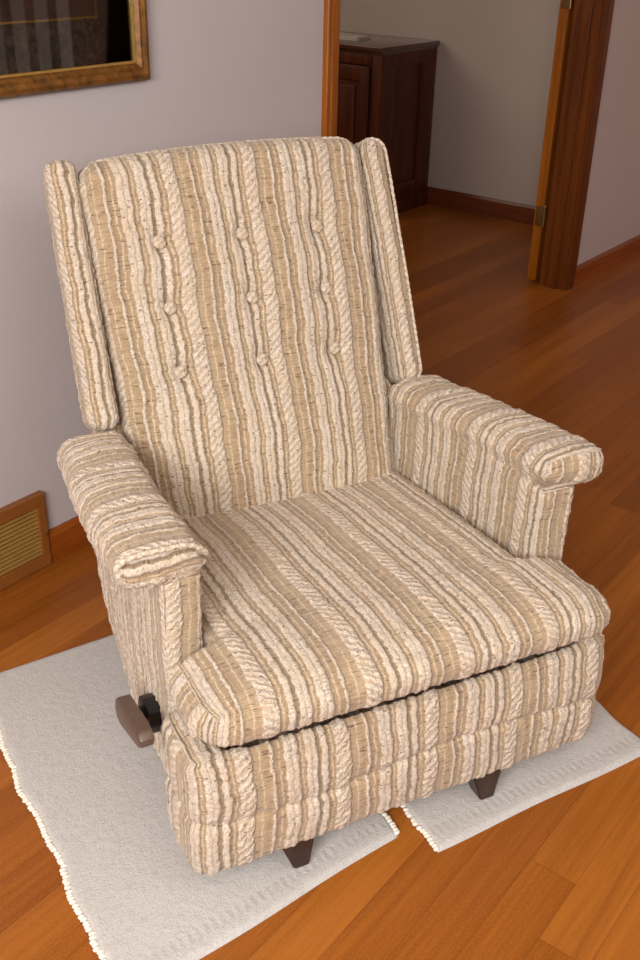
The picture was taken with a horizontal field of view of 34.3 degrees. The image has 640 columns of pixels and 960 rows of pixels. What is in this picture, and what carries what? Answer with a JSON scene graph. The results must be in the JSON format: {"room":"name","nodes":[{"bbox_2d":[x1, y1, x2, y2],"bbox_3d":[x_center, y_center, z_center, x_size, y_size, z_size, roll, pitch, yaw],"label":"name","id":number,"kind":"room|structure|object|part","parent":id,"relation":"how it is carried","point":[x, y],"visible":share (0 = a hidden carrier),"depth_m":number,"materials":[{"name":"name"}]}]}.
{"room":"living room","nodes":[
{"label":"living room","id":0,"kind":"room"},
{"bbox_2d":[0,204,639,959],"bbox_3d":[0.316,-0.125,3.242,7.800,0.060,8.600,21,34,32],"label":"floor","id":1,"kind":"structure","parent":0,"point":[558,878],"depth_m":2.17,"materials":[{"name":"brown wood"}]},
{"bbox_2d":[0,634,399,959],"bbox_3d":[-0.253,0.516,1.962,0.613,0.008,0.849,-15,33,-28],"label":"rug","id":2,"kind":"object","parent":1,"relation":"on","point":[97,799],"visible":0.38,"depth_m":1.78,"materials":[{"name":"white fabric"}]},
{"bbox_2d":[43,136,610,875],"bbox_3d":[-0.040,-0.051,1.951,0.896,1.007,1.063,-12,31,-23],"label":"armchair","id":3,"kind":"object","parent":2,"relation":"on","point":[336,594],"visible":1,"depth_m":1.88,"materials":[{"name":"fabric"}]},
{"bbox_3d":[-0.177,-0.221,2.191,0.642,0.835,0.416,-12,31,-23],"label":"frame","id":4,"kind":"part","parent":3,"relation":"part of","materials":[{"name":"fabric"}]},
{"bbox_3d":[-0.335,0.036,1.731,0.147,0.130,0.535,-10,31,-20],"label":"armrest","id":5,"kind":"part","parent":3,"relation":"part of","materials":[{"name":"fabric"}]},
{"bbox_3d":[-0.298,0.389,1.657,0.024,0.078,0.154,-12,31,-23],"label":"recline lever","id":6,"kind":"part","parent":3,"relation":"part of","materials":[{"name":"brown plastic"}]},
{"bbox_3d":[-0.320,0.223,1.858,0.087,0.462,0.542,-10,31,-20],"label":"panel","id":7,"kind":"part","parent":3,"relation":"part of","materials":[{"name":"fabric"}]},
{"bbox_3d":[-0.293,0.391,1.730,0.060,0.075,0.073,-12,31,-23],"label":"lever mount","id":8,"kind":"part","parent":3,"relation":"part of","materials":[{"name":"black metal"}]},
{"bbox_2d":[78,136,392,519],"bbox_3d":[-0.148,-0.264,2.103,0.599,0.782,0.418,-12,31,-23],"label":"cushion","id":9,"kind":"object","parent":3,"relation":"on","point":[241,292],"depth_m":2.01,"materials":[{"name":"fabric"}]},
{"bbox_3d":[-0.132,0.006,2.197,0.632,0.387,0.275,-12,31,-23],"label":"frame","id":10,"kind":"part","parent":3,"relation":"part of","materials":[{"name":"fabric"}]},
{"bbox_3d":[-0.047,0.606,1.720,0.061,0.073,0.052,-12,31,-23],"label":"leg","id":11,"kind":"part","parent":3,"relation":"part of","materials":[{"name":"brown wood"}]},
{"bbox_3d":[0.131,0.428,1.783,0.799,0.249,0.176,-12,31,-23],"label":"footrest panel","id":12,"kind":"part","parent":3,"relation":"part of","materials":[{"name":"fabric"}]},
{"bbox_2d":[167,470,610,747],"bbox_3d":[0.029,0.176,1.885,0.765,0.160,0.702,-12,31,-23],"label":"seat cushion","id":13,"kind":"object","parent":3,"relation":"on","point":[326,594],"depth_m":1.71,"materials":[{"name":"fabric"}]},
{"bbox_3d":[0.294,0.094,2.125,0.098,0.460,0.541,-13,32,-25],"label":"panel","id":14,"kind":"part","parent":3,"relation":"part of","materials":[{"name":"fabric"}]},
{"bbox_3d":[0.285,0.537,1.863,0.061,0.073,0.051,-12,31,-23],"label":"leg","id":15,"kind":"part","parent":3,"relation":"part of","materials":[{"name":"brown wood"}]},
{"bbox_3d":[0.329,-0.106,2.016,0.151,0.130,0.538,-13,32,-25],"label":"armrest","id":16,"kind":"part","parent":3,"relation":"part of","materials":[{"name":"fabric"}]},
{"bbox_2d":[337,31,439,212],"bbox_3d":[0.079,-1.966,5.667,0.951,0.850,0.539,21,34,32],"label":"base cabinet","id":17,"kind":"object","parent":1,"relation":"on","point":[386,84],"visible":0.25,"depth_m":5.32,"materials":[{"name":"brown wood"}]},
{"bbox_3d":[0.098,-1.824,5.375,0.194,0.440,0.010,21,34,32],"label":"raised panel","id":18,"kind":"part","parent":17,"relation":"part of","materials":[{"name":"brown wood"}]},
{"bbox_3d":[0.099,-1.825,5.376,0.364,0.630,0.018,21,34,32],"label":"cabinet door","id":19,"kind":"part","parent":17,"relation":"part of","materials":[{"name":"brown wood"}]},
{"bbox_2d":[340,32,370,40],"bbox_3d":[0.139,-2.314,5.399,0.240,0.020,0.152,18,32,27],"label":"folded cloth","id":20,"kind":"object","parent":17,"relation":"on","point":[345,36],"visible":0.58,"depth_m":5.33,"materials":[{"name":"white fabric"}]},
{"bbox_3d":[-0.061,-1.905,5.495,0.915,0.724,0.018,21,34,32],"label":"frame","id":21,"kind":"part","parent":17,"relation":"part of","materials":[{"name":"brown wood"}]},
{"bbox_3d":[0.451,-1.858,5.431,0.014,0.724,0.491,21,34,32],"label":"panel","id":22,"kind":"part","parent":17,"relation":"part of","materials":[{"name":"brown wood"}]},
{"bbox_2d":[400,700,639,852],"bbox_3d":[0.224,0.398,2.203,0.520,0.008,0.854,-13,32,-25],"label":"bath mat","id":23,"kind":"object","parent":1,"relation":"on","point":[455,814],"visible":0.12,"depth_m":1.90,"materials":[{"name":"white fabric"}]},
{"bbox_2d":[0,0,639,529],"bbox_3d":[0.060,-1.338,2.833,0.117,2.450,8.600,21,34,32],"label":"wall","id":24,"kind":"structure","parent":0,"point":[225,71],"depth_m":2.40,"materials":[{"name":"white paint"}]},
{"bbox_2d":[0,490,51,590],"bbox_3d":[-0.766,0.179,2.357,0.020,0.198,0.360,21,34,32],"label":"air vent","id":25,"kind":"object","parent":24,"relation":"in","point":[25,549],"visible":1,"depth_m":2.43,"materials":[{"name":"brown wood"}]},
{"bbox_2d":[48,516,89,562],"bbox_3d":[-0.334,-0.029,2.884,0.014,0.084,1.056,21,34,32],"label":"baseboard","id":26,"kind":"structure","parent":24,"relation":"attached to","point":[69,536],"depth_m":2.54,"materials":[{"name":"brown wood"}]},
{"bbox_2d":[0,0,149,98],"bbox_3d":[-0.654,-1.048,1.805,0.026,0.740,0.920,21,34,32],"label":"framed picture","id":27,"kind":"object","parent":24,"relation":"attached to","point":[47,46],"visible":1,"depth_m":2.12,"materials":[{"name":"brown wood"}]},
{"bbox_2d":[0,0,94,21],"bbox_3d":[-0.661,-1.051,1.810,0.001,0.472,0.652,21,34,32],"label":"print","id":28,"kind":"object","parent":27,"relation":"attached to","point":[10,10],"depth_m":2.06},
{"bbox_3d":[-0.657,-1.049,1.807,0.001,0.668,0.848,21,34,32],"label":"glass","id":29,"kind":"part","parent":27,"relation":"part of","materials":[{"name":"black glass"}]},
{"bbox_2d":[321,0,340,136],"bbox_3d":[-0.014,-1.148,2.816,0.136,2.130,0.058,21,34,32],"label":"trim","id":30,"kind":"structure","parent":24,"relation":"attached to","point":[331,21],"depth_m":2.78,"materials":[{"name":"brown wood"}]},
{"bbox_2d":[527,0,574,280],"bbox_3d":[1.201,-1.917,4.368,0.054,2.028,0.810,21,34,32],"label":"door","id":31,"kind":"structure","parent":24,"relation":"in","point":[566,8],"depth_m":4.29,"materials":[{"name":"brown wood"}]},
{"bbox_2d":[539,0,614,289],"bbox_3d":[1.057,-1.779,4.025,0.151,2.130,0.068,6,29,9],"label":"trim","id":32,"kind":"structure","parent":24,"relation":"attached to","point":[592,19],"depth_m":4.22,"materials":[{"name":"brown wood"}]},
{"bbox_2d":[574,234,639,285],"bbox_3d":[1.917,-1.367,5.451,0.014,0.084,2.634,21,34,32],"label":"baseboard","id":33,"kind":"structure","parent":24,"relation":"attached to","point":[613,256],"depth_m":4.76,"materials":[{"name":"brown wood"}]},
{"bbox_2d":[340,0,559,205],"bbox_3d":[0.213,-2.829,5.585,3.483,2.450,0.111,21,34,32],"label":"wall","id":34,"kind":"structure","parent":0,"point":[494,61],"depth_m":5.39,"materials":[{"name":"white paint"}]},
{"bbox_2d":[427,186,535,224],"bbox_3d":[0.156,-1.769,6.098,3.300,0.095,0.014,21,34,32],"label":"baseboard","id":35,"kind":"structure","parent":34,"relation":"attached to","point":[497,208],"depth_m":5.61,"materials":[{"name":"brown wood"}]}
]}

